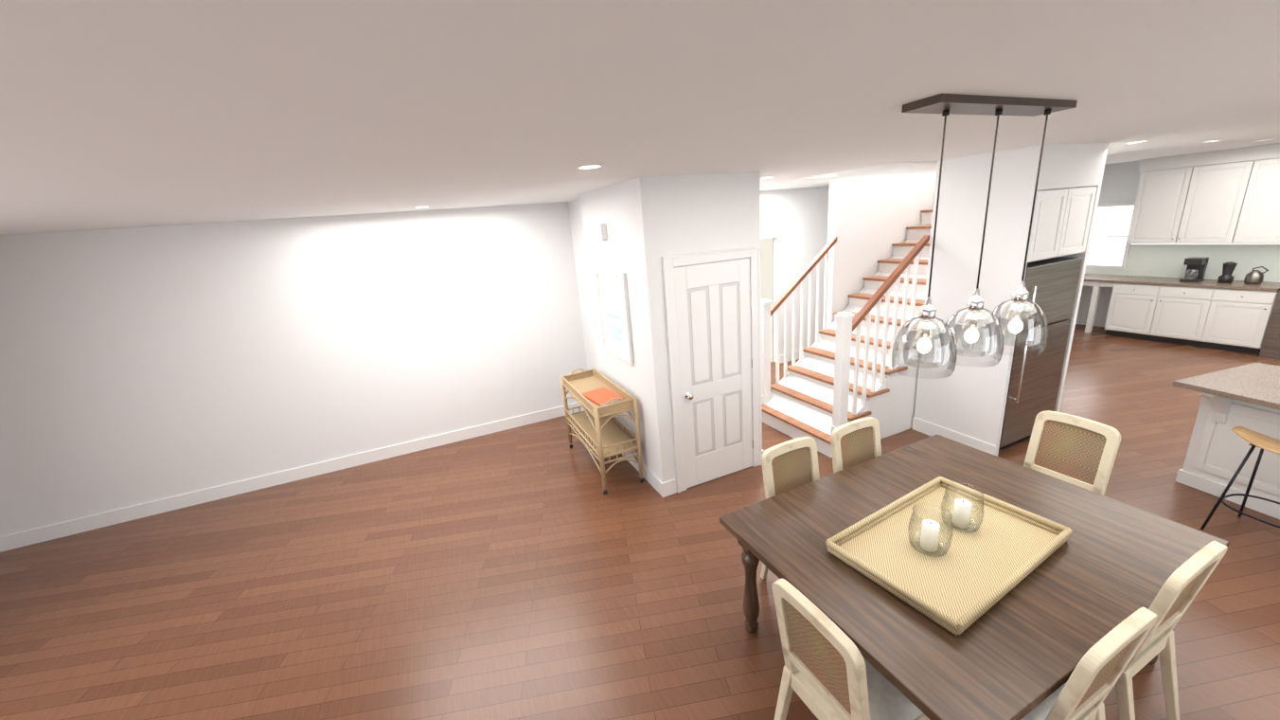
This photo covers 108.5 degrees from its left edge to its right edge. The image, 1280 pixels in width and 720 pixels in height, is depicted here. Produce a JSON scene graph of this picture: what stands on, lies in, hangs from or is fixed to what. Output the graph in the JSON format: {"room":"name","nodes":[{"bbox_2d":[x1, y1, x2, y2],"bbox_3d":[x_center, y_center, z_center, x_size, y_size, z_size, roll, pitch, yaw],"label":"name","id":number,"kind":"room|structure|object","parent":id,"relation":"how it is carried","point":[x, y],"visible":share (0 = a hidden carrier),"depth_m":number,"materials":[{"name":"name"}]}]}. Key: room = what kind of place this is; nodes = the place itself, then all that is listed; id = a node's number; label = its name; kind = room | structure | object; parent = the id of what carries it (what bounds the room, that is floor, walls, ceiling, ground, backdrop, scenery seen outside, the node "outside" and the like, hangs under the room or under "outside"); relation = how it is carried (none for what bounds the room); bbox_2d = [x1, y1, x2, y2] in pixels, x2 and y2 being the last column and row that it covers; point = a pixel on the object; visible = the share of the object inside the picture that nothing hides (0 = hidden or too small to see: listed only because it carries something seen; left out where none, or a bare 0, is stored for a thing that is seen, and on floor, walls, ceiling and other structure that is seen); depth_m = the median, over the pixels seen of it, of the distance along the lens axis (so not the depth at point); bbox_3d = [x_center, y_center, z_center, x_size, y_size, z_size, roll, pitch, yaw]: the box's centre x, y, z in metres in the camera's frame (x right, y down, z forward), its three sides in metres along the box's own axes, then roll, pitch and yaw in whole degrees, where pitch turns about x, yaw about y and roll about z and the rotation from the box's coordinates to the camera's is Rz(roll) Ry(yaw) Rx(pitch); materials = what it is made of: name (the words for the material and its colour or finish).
{"room":"dining room","nodes":[
{"label":"dining room","id":0,"kind":"room"},
{"bbox_2d":[0,186,829,536],"bbox_3d":[-2.301,-0.339,5.483,15.000,2.740,0.130,-12,18,-22],"label":"wall","id":1,"kind":"structure","parent":0,"point":[146,364],"depth_m":4.76,"materials":[{"name":"white paint"}]},
{"bbox_2d":[0,401,584,551],"bbox_3d":[-4.812,1.470,4.661,9.150,0.140,0.016,-12,18,-22],"label":"baseboard","id":2,"kind":"structure","parent":1,"relation":"attached to","point":[12,541],"depth_m":4.95,"materials":[{"name":"white wood"}]},
{"bbox_2d":[760,237,772,361],"bbox_3d":[1.832,-0.885,7.398,0.750,2.050,0.010,-12,18,-22],"label":"wall","id":3,"kind":"structure","parent":1,"relation":"attached to","point":[766,267],"depth_m":7.35,"materials":[{"name":"white paint"}]},
{"bbox_2d":[779,350,803,363],"bbox_3d":[3.286,-0.209,8.083,2.150,0.140,0.016,-12,18,-22],"label":"baseboard","id":4,"kind":"structure","parent":1,"relation":"attached to","point":[797,353],"depth_m":7.75,"materials":[{"name":"white wood"}]},
{"bbox_2d":[567,197,599,372],"bbox_3d":[-0.524,-0.538,5.652,0.120,2.740,0.970,-12,18,-22],"label":"wall","id":5,"kind":"structure","parent":0,"point":[581,269],"depth_m":5.72,"materials":[{"name":"white paint"}]},
{"bbox_2d":[0,302,1279,719],"bbox_3d":[2.659,1.249,3.677,22.000,0.100,17.000,-12,18,-22],"label":"floor","id":6,"kind":"structure","parent":0,"point":[530,571],"depth_m":3.26,"materials":[{"name":"brown wood"}]},
{"bbox_2d":[559,368,644,494],"bbox_3d":[-0.422,0.658,4.768,0.424,0.923,1.162,-12,18,-22],"label":"bar cart","id":7,"kind":"object","parent":6,"relation":"on","point":[599,397],"visible":1,"depth_m":4.51,"materials":[{"name":"wicker"}]},
{"bbox_2d":[760,436,819,579],"bbox_3d":[1.082,1.043,2.888,0.430,0.989,0.524,-12,18,-22],"label":"chair","id":8,"kind":"object","parent":6,"relation":"on","point":[791,464],"visible":0.29,"depth_m":2.96,"materials":[{"name":"paint"}]},
{"bbox_2d":[761,209,933,457],"bbox_3d":[3.139,-0.748,5.448,3.548,2.660,1.264,-12,18,-22],"label":"staircase","id":9,"kind":"structure","parent":6,"relation":"on","point":[841,371],"depth_m":5.10,"materials":[{"name":"white wood"}]},
{"bbox_2d":[772,578,929,719],"bbox_3d":[0.875,1.342,1.918,0.524,0.989,0.430,-12,18,-22],"label":"chair","id":10,"kind":"object","parent":6,"relation":"on","point":[830,671],"visible":0.81,"depth_m":1.80,"materials":[{"name":"paint"}]},
{"bbox_2d":[830,416,881,473],"bbox_3d":[1.599,0.940,3.091,0.430,0.989,0.524,-12,18,-22],"label":"chair","id":11,"kind":"object","parent":6,"relation":"on","point":[855,442],"visible":0.19,"depth_m":3.16,"materials":[{"name":"paint"}]},
{"bbox_2d":[719,433,1229,719],"bbox_3d":[1.626,1.231,2.491,1.890,0.760,1.380,-12,18,-22],"label":"dining table","id":12,"kind":"object","parent":6,"relation":"on","point":[1020,649],"visible":0.56,"depth_m":2.05,"materials":[{"name":"brown wood"}]},
{"bbox_2d":[825,476,1072,635],"bbox_3d":[1.499,0.879,2.252,1.006,0.066,0.626,-13,18,-27],"label":"woven tray","id":13,"kind":"object","parent":12,"relation":"on","point":[965,582],"visible":0.94,"depth_m":2.19,"materials":[{"name":"wicker"}]},
{"bbox_2d":[907,503,952,556],"bbox_3d":[1.389,0.814,2.206,0.180,0.200,0.180,-12,18,-22],"label":"hurricane","id":14,"kind":"object","parent":13,"relation":"on","point":[929,534],"visible":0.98,"depth_m":2.19,"materials":[{"name":"clear glass"}]},
{"bbox_2d":[941,481,984,532],"bbox_3d":[1.639,0.753,2.343,0.180,0.200,0.180,-12,18,-22],"label":"hurricane","id":15,"kind":"object","parent":13,"relation":"on","point":[962,511],"visible":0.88,"depth_m":2.33,"materials":[{"name":"clear glass"}]},
{"bbox_2d":[998,257,1082,450],"bbox_3d":[3.616,-0.078,4.593,0.870,1.775,0.741,-12,18,-22],"label":"refrigerator","id":16,"kind":"object","parent":6,"relation":"on","point":[1051,285],"visible":0.31,"depth_m":4.29,"materials":[{"name":"grey metal"}]},
{"bbox_2d":[1023,409,1120,495],"bbox_3d":[2.646,0.878,3.000,0.524,0.989,0.430,-12,18,-22],"label":"chair","id":17,"kind":"object","parent":6,"relation":"on","point":[1076,450],"visible":0.5,"depth_m":2.97,"materials":[{"name":"paint"}]},
{"bbox_2d":[1020,606,1157,719],"bbox_3d":[1.548,1.305,1.849,0.430,0.989,0.524,-12,18,-22],"label":"chair","id":18,"kind":"object","parent":6,"relation":"on","point":[1083,691],"visible":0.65,"depth_m":1.56,"materials":[{"name":"paint"}]},
{"bbox_2d":[1104,281,1223,347],"bbox_3d":[8.239,-0.763,7.215,0.623,0.880,1.145,-12,18,-22],"label":"base cabinet","id":19,"kind":"object","parent":6,"relation":"on","point":[1167,313],"depth_m":7.04,"materials":[{"name":"white wood"}]},
{"bbox_2d":[1083,273,1279,292],"bbox_3d":[8.154,-1.224,7.173,0.635,0.040,2.305,-12,18,-22],"label":"countertop","id":20,"kind":"structure","parent":19,"relation":"on","point":[1266,286],"depth_m":6.88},
{"bbox_2d":[1179,256,1208,282],"bbox_3d":[8.275,-1.350,6.883,0.220,0.339,0.180,-12,18,-22],"label":"coffee maker","id":21,"kind":"object","parent":20,"relation":"on","point":[1196,269],"visible":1,"depth_m":6.85,"materials":[{"name":"grey plastic"}]},
{"bbox_2d":[1217,261,1237,283],"bbox_3d":[8.415,-1.253,6.599,0.150,0.290,0.150,-12,18,-22],"label":"blender","id":22,"kind":"object","parent":20,"relation":"on","point":[1228,269],"visible":1,"depth_m":6.57,"materials":[{"name":"grey plastic"}]},
{"bbox_2d":[1244,266,1268,284],"bbox_3d":[8.526,-1.175,6.376,0.166,0.246,0.192,-12,18,-22],"label":"kettle","id":23,"kind":"object","parent":20,"relation":"on","point":[1254,276],"visible":1,"depth_m":6.35,"materials":[{"name":"silver metal"}]},
{"bbox_2d":[1115,540,1227,719],"bbox_3d":[2.127,1.178,2.115,0.430,0.989,0.524,-12,18,-22],"label":"chair","id":24,"kind":"object","parent":6,"relation":"on","point":[1181,588],"visible":0.52,"depth_m":1.92,"materials":[{"name":"paint"}]},
{"bbox_2d":[1175,392,1279,518],"bbox_3d":[4.804,0.627,3.430,0.648,0.880,0.738,-9,17,-13],"label":"base cabinet","id":25,"kind":"object","parent":6,"relation":"on","point":[1215,452],"depth_m":3.47,"materials":[{"name":"white wood"}]},
{"bbox_2d":[1173,362,1279,411],"bbox_3d":[4.828,0.380,2.616,0.960,0.040,2.190,-9,17,-13],"label":"countertop","id":26,"kind":"structure","parent":25,"relation":"on","point":[1254,382],"depth_m":3.40,"materials":[{"name":"beige stone"}]},
{"bbox_2d":[1200,426,1279,529],"bbox_3d":[4.205,0.875,3.020,0.416,0.733,0.540,-9,17,-13],"label":"bar stool","id":27,"kind":"object","parent":6,"relation":"on","point":[1254,438],"visible":1,"depth_m":3.12,"materials":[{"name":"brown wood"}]},
{"bbox_2d":[1208,288,1279,355],"bbox_3d":[8.553,-0.597,6.552,0.623,0.880,0.602,-12,18,-22],"label":"base cabinet","id":28,"kind":"object","parent":6,"relation":"on","point":[1235,315],"depth_m":6.36,"materials":[{"name":"white wood"}]},
{"bbox_2d":[1259,288,1279,358],"bbox_3d":[8.815,-0.608,5.810,0.702,1.270,0.900,-12,18,-22],"label":"range","id":29,"kind":"object","parent":6,"relation":"on","point":[1271,346],"visible":1,"depth_m":6.12,"materials":[{"name":"silver metal"}]},
{"bbox_2d":[0,0,1279,234],"bbox_3d":[2.421,-1.556,2.863,22.000,0.280,17.000,-12,18,-22],"label":"ceiling","id":30,"kind":"structure","parent":0,"point":[119,114],"depth_m":1.29,"materials":[{"name":"white paint"}]},
{"bbox_2d":[575,164,604,169],"bbox_3d":[-0.296,-1.129,2.702,0.167,0.005,0.167,6,19,32],"label":"recessed light","id":31,"kind":"object","parent":30,"relation":"in","point":[590,167],"depth_m":2.71,"materials":[{"name":"white"}]},
{"bbox_2d":[891,93,1077,378],"bbox_3d":[1.461,-0.510,1.972,0.879,1.070,0.246,-10,17,-18],"label":"pendant light fixture","id":32,"kind":"object","parent":30,"relation":"hanging from","point":[945,105],"visible":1,"depth_m":1.99,"materials":[{"name":"clear glass"}]},
{"bbox_2d":[1125,140,1150,143],"bbox_3d":[4.417,-1.935,4.101,0.167,0.005,0.167,-16,20,-34],"label":"recessed light","id":33,"kind":"object","parent":30,"relation":"in","point":[1149,140],"depth_m":4.11,"materials":[{"name":"white"}]},
{"bbox_2d":[579,171,762,482],"bbox_3d":[0.304,-0.334,4.706,1.120,2.740,1.480,-12,18,-22],"label":"wall","id":34,"kind":"structure","parent":0,"point":[649,222],"depth_m":3.89,"materials":[{"name":"white paint"}]},
{"bbox_2d":[594,223,606,239],"bbox_3d":[-0.369,-1.203,4.334,0.053,0.140,0.170,-12,18,-22],"label":"door chime","id":35,"kind":"object","parent":34,"relation":"attached to","point":[600,232],"visible":1,"depth_m":4.27,"materials":[{"name":"white plastic"}]},
{"bbox_2d":[594,268,634,363],"bbox_3d":[-0.259,-0.444,4.474,0.033,0.830,0.750,-12,18,-22],"label":"framed art","id":36,"kind":"object","parent":34,"relation":"attached to","point":[613,302],"visible":1,"depth_m":4.44,"materials":[{"name":"white"}]},
{"bbox_2d":[622,450,666,497],"bbox_3d":[-0.104,1.017,4.850,0.016,0.140,1.512,-12,18,-22],"label":"baseboard","id":37,"kind":"structure","parent":34,"relation":"attached to","point":[661,487],"depth_m":4.38,"materials":[{"name":"white wood"}]},
{"bbox_2d":[661,245,762,492],"bbox_3d":[0.704,0.117,4.123,0.951,2.135,0.080,-12,18,-22],"label":"door","id":38,"kind":"structure","parent":34,"relation":"attached to","point":[712,309],"depth_m":4.11,"materials":[{"name":"white wood"}]},
{"bbox_2d":[826,160,937,328],"bbox_3d":[3.180,-2.242,5.832,3.300,5.300,0.100,-12,18,-22],"label":"wall","id":39,"kind":"structure","parent":0,"point":[872,218],"depth_m":5.79,"materials":[{"name":"white paint"}]},
{"bbox_2d":[914,143,1044,456],"bbox_3d":[3.096,-0.468,4.351,0.050,2.740,0.820,-12,18,-22],"label":"wall","id":40,"kind":"structure","parent":0,"point":[964,398],"depth_m":4.24,"materials":[{"name":"white paint"}]},
{"bbox_2d":[911,416,995,455],"bbox_3d":[3.171,0.783,4.700,0.016,0.140,0.820,-12,18,-22],"label":"baseboard","id":41,"kind":"structure","parent":40,"relation":"attached to","point":[920,425],"depth_m":4.68,"materials":[{"name":"white wood"}]},
{"bbox_2d":[1037,142,1105,190],"bbox_3d":[3.463,-1.697,4.161,0.930,0.340,0.720,-12,18,-22],"label":"wall","id":42,"kind":"structure","parent":0,"point":[1064,166],"depth_m":3.83,"materials":[{"name":"white paint"}]},
{"bbox_2d":[1027,186,1096,262],"bbox_3d":[3.510,-1.249,4.269,0.920,0.575,0.668,-12,18,-22],"label":"upper cabinet","id":43,"kind":"object","parent":42,"relation":"attached to","point":[1061,222],"visible":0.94,"depth_m":3.96,"materials":[{"name":"white wood"}]},
{"bbox_2d":[1044,142,1108,411],"bbox_3d":[4.003,-0.641,4.682,0.050,2.740,0.720,-12,18,-22],"label":"wall","id":44,"kind":"structure","parent":0,"point":[1084,255],"depth_m":4.33,"materials":[{"name":"white paint"}]},
{"bbox_2d":[1075,160,1141,326],"bbox_3d":[8.989,-1.472,6.090,0.120,2.740,5.040,-12,18,-22],"label":"wall","id":45,"kind":"structure","parent":0,"point":[1120,182],"depth_m":7.76,"materials":[{"name":"white paint"}]},
{"bbox_2d":[1085,202,1135,268],"bbox_3d":[8.007,-2.114,7.887,0.028,1.070,0.610,-12,18,-22],"label":"window","id":46,"kind":"structure","parent":45,"relation":"in","point":[1110,245],"depth_m":7.85,"materials":[{"name":"white glass"}]},
{"bbox_2d":[1084,243,1279,282],"bbox_3d":[8.918,-1.526,6.046,0.011,1.040,4.795,-12,18,-22],"label":"tile backsplash","id":47,"kind":"structure","parent":45,"relation":"attached to","point":[1164,260],"depth_m":6.99,"materials":[{"name":"white tile"}]},
{"bbox_2d":[1127,144,1267,244],"bbox_3d":[8.207,-2.390,6.841,0.355,1.268,1.180,-12,18,-22],"label":"upper cabinet","id":48,"kind":"object","parent":45,"relation":"attached to","point":[1230,196],"depth_m":6.71,"materials":[{"name":"white wood"}]},
{"bbox_2d":[1241,142,1279,244],"bbox_3d":[8.531,-2.220,6.158,0.355,1.268,0.610,-12,18,-22],"label":"upper cabinet","id":49,"kind":"object","parent":45,"relation":"attached to","point":[1262,223],"depth_m":6.16,"materials":[{"name":"white wood"}]}
]}

